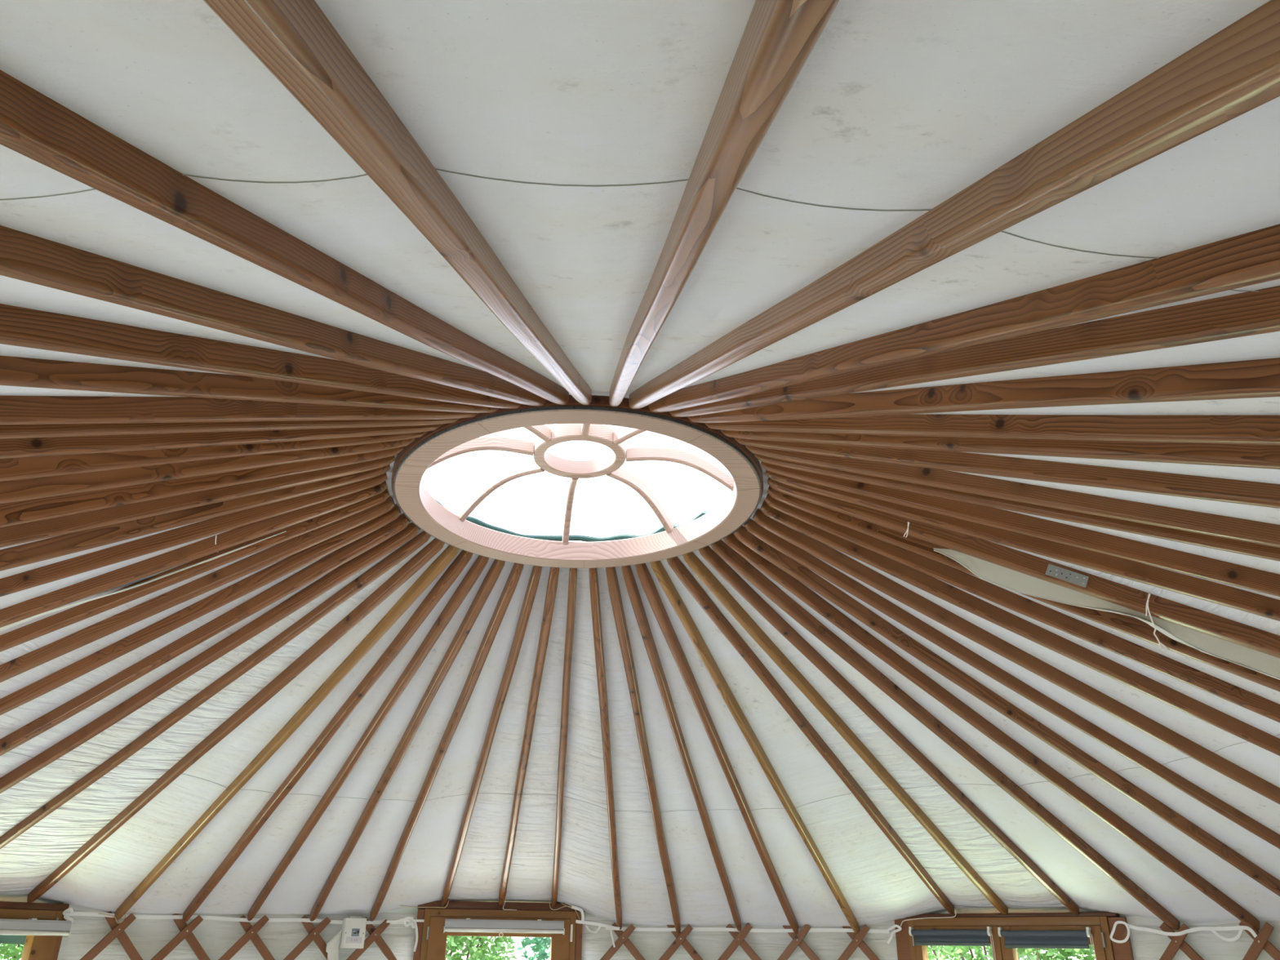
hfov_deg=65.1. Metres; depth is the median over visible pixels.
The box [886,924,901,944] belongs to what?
tape
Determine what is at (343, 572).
rafter
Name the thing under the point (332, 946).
cloth
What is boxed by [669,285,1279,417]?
rafter
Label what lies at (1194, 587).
rafter
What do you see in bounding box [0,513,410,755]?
rafter
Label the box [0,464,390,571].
rafter
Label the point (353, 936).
control box
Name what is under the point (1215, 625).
rafter
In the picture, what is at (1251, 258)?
rafter
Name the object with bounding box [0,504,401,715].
rafter
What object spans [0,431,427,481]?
rafter
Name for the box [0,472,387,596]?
rafter
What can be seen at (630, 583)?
rafter
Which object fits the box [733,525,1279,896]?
rafter
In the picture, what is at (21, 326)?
rafter
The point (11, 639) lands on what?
rafter
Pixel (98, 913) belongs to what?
cord
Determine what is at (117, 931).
lattice panel
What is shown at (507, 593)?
rafter
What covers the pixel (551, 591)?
rafter
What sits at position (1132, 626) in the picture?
rafter
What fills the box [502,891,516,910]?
cord
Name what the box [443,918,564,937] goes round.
roller blind
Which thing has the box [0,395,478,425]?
rafter
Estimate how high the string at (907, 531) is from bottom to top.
0.035 m
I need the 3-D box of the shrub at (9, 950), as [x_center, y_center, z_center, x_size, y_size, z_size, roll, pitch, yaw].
[-4.625,3.812,7.013,2.051,2.366,1.075,22,-33,-38]
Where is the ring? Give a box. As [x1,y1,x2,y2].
[391,395,763,568]
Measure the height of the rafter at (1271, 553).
1.410 m
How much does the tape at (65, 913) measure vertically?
0.080 m
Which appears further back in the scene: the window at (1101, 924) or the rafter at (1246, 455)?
the window at (1101, 924)
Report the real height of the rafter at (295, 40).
1.398 m
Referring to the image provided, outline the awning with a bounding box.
[0,934,26,943]
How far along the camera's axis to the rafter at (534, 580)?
4.94 m
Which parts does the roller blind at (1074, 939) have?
rail, pull cord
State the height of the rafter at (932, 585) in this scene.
1.402 m
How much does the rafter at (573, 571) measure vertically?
1.237 m
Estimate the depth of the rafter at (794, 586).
4.33 m
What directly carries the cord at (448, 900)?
attached to the rafter at (534, 580)
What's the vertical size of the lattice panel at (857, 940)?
1.629 m
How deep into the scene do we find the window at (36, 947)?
5.18 m
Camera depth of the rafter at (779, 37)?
0.81 m
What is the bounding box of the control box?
[339,915,366,948]
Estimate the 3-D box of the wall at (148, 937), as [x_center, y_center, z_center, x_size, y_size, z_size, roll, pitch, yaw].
[-2.299,3.304,5.564,2.021,1.700,0.152,16,-29,-30]
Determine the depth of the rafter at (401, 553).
4.21 m
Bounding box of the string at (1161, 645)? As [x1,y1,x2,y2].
[1145,593,1167,651]
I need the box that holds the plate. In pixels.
[1045,564,1088,587]
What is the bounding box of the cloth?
[325,928,342,959]
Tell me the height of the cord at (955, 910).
0.082 m
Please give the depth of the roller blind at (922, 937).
5.80 m
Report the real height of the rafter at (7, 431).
1.393 m
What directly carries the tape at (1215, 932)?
attached to the lattice panel at (1260, 942)
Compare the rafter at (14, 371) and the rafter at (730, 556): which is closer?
the rafter at (14, 371)
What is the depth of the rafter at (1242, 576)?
2.91 m
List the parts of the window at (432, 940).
post, sash, lever, post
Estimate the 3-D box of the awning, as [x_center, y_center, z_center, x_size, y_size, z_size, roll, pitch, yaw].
[-3.474,2.226,5.038,0.075,0.185,1.020,-15,-30,31]
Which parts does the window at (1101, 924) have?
post, sash, sash, post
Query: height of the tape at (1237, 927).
0.070 m
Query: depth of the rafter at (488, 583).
4.83 m
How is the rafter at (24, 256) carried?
attached to the ceiling
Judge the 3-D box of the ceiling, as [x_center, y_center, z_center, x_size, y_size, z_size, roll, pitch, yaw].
[-0.227,0.712,3.314,7.732,1.553,7.732,-11,-28,23]
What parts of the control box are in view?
panel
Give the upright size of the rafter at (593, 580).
1.369 m
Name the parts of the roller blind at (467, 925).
rail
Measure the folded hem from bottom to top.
0.524 m
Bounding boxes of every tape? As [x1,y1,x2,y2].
[62,907,74,923]
[67,911,404,924]
[386,916,424,928]
[413,921,417,951]
[571,905,619,929]
[585,924,600,933]
[605,927,888,933]
[609,928,615,946]
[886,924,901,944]
[1109,920,1129,942]
[1127,924,1257,937]
[1211,929,1243,941]
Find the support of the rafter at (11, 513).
attached to the ceiling
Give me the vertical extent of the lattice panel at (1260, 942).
1.631 m
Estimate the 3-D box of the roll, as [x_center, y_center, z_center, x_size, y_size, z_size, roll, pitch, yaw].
[-0.217,-0.030,3.663,1.302,0.092,1.302,2,-25,-3]
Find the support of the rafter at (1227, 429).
attached to the ceiling
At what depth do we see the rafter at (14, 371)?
2.08 m
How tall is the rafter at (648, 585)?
1.385 m
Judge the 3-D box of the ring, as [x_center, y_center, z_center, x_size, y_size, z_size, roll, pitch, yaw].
[-0.220,-0.020,3.660,1.326,0.270,1.324,-19,-31,35]
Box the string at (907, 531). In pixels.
[903,521,909,537]
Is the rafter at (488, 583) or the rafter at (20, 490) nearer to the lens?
the rafter at (20, 490)
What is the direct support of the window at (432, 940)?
in the wall
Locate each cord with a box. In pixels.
[97,913,125,923]
[401,900,448,907]
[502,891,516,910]
[900,910,955,926]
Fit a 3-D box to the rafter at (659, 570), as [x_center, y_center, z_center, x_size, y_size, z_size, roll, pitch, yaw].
[0.695,1.549,5.165,0.041,1.389,3.109,-11,-27,23]
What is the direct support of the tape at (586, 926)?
attached to the window at (432, 940)
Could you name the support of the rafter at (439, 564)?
attached to the ceiling
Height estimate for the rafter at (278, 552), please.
1.364 m
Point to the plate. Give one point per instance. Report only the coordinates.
(1053, 571)
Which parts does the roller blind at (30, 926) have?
rail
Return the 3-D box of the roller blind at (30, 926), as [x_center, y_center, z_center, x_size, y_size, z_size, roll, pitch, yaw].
[-3.263,2.203,4.926,0.056,0.103,0.920,-15,-30,31]
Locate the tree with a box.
[926,943,1095,959]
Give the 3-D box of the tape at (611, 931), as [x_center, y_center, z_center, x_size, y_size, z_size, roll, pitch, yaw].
[-0.176,2.915,6.386,0.039,0.119,0.002,0,-25,1]
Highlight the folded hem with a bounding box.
[0,531,285,631]
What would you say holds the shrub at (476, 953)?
on the ground
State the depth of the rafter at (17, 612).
3.36 m
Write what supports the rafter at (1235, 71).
attached to the ceiling
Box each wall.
[57,902,417,959]
[581,916,897,959]
[1124,915,1279,959]
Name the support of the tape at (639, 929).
attached to the lattice panel at (857, 940)
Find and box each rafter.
[0,70,568,404]
[0,225,546,406]
[0,303,521,408]
[0,355,498,413]
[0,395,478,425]
[0,417,460,439]
[0,423,443,458]
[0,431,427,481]
[0,438,414,503]
[0,446,403,527]
[0,455,395,547]
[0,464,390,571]
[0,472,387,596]
[0,480,387,627]
[0,488,390,652]
[0,496,395,682]
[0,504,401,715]
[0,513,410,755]
[0,522,420,793]
[0,531,431,848]
[26,537,444,902]
[113,544,459,920]
[182,550,472,922]
[203,0,591,404]
[247,555,488,920]
[310,559,505,921]
[369,563,524,921]
[441,565,542,906]
[498,567,559,906]
[551,568,577,906]
[589,568,622,929]
[605,566,680,933]
[608,0,839,406]
[621,565,741,931]
[628,0,1279,408]
[635,563,798,933]
[648,223,1279,412]
[650,560,859,933]
[666,556,954,914]
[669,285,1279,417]
[682,551,1008,915]
[687,357,1279,422]
[698,546,1079,915]
[704,413,1279,444]
[710,539,1179,930]
[720,430,1279,469]
[723,533,1259,930]
[733,437,1279,508]
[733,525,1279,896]
[743,518,1279,848]
[745,444,1279,547]
[752,508,1279,804]
[754,453,1279,561]
[760,462,1279,596]
[760,499,1279,755]
[764,493,1279,722]
[765,469,1279,621]
[767,477,1279,657]
[767,485,1279,691]
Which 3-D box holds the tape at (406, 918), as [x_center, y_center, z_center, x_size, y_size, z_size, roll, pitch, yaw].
[-1.460,2.756,6.235,0.232,0.070,0.025,9,-26,-17]
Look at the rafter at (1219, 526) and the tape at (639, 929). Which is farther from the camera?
the tape at (639, 929)
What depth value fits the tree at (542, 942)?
8.21 m
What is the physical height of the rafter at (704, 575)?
1.298 m
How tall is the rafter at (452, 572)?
1.364 m
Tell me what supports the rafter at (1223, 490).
attached to the ceiling
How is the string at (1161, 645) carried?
hanging from the canvas
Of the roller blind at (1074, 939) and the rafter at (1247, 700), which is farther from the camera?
the roller blind at (1074, 939)
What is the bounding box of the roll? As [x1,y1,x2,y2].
[435,499,709,542]
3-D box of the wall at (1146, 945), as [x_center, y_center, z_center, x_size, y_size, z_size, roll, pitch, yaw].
[3.137,2.701,4.127,0.185,1.700,2.252,12,-27,-22]
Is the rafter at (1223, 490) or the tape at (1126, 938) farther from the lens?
the tape at (1126, 938)
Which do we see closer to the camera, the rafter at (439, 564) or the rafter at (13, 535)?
the rafter at (13, 535)
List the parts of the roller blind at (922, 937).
rail, pull cord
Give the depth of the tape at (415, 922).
6.24 m
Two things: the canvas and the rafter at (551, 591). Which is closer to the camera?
the canvas
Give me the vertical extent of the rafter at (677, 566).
1.285 m
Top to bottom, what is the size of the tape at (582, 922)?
0.142 m
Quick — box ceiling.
[0,0,1279,927]
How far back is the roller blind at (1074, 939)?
5.50 m
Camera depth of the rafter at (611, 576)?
4.97 m
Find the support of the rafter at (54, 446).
attached to the ceiling
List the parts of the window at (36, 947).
sash, post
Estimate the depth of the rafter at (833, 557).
3.82 m
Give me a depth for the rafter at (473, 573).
4.75 m
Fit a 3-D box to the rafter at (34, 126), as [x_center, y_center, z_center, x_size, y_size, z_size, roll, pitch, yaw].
[-0.447,-0.288,1.334,0.043,1.396,3.113,-3,-25,7]
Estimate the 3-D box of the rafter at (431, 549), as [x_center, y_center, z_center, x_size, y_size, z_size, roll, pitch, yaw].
[-1.978,1.208,4.586,3.090,1.293,0.046,-19,-31,35]
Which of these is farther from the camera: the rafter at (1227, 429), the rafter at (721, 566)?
the rafter at (721, 566)
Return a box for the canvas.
[933,547,1279,679]
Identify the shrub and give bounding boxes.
[0,943,24,959]
[444,935,520,959]
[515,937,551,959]
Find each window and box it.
[0,901,69,959]
[413,900,584,959]
[894,911,1133,959]
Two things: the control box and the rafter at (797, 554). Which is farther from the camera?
the control box
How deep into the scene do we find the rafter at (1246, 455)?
2.21 m
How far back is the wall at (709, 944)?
6.38 m
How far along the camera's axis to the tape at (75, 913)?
5.81 m
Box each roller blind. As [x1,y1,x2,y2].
[0,918,71,937]
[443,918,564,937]
[908,926,995,959]
[997,927,1096,959]
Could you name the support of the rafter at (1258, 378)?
attached to the ceiling
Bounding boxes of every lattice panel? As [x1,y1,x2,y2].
[80,911,396,959]
[600,922,879,959]
[1159,920,1279,959]

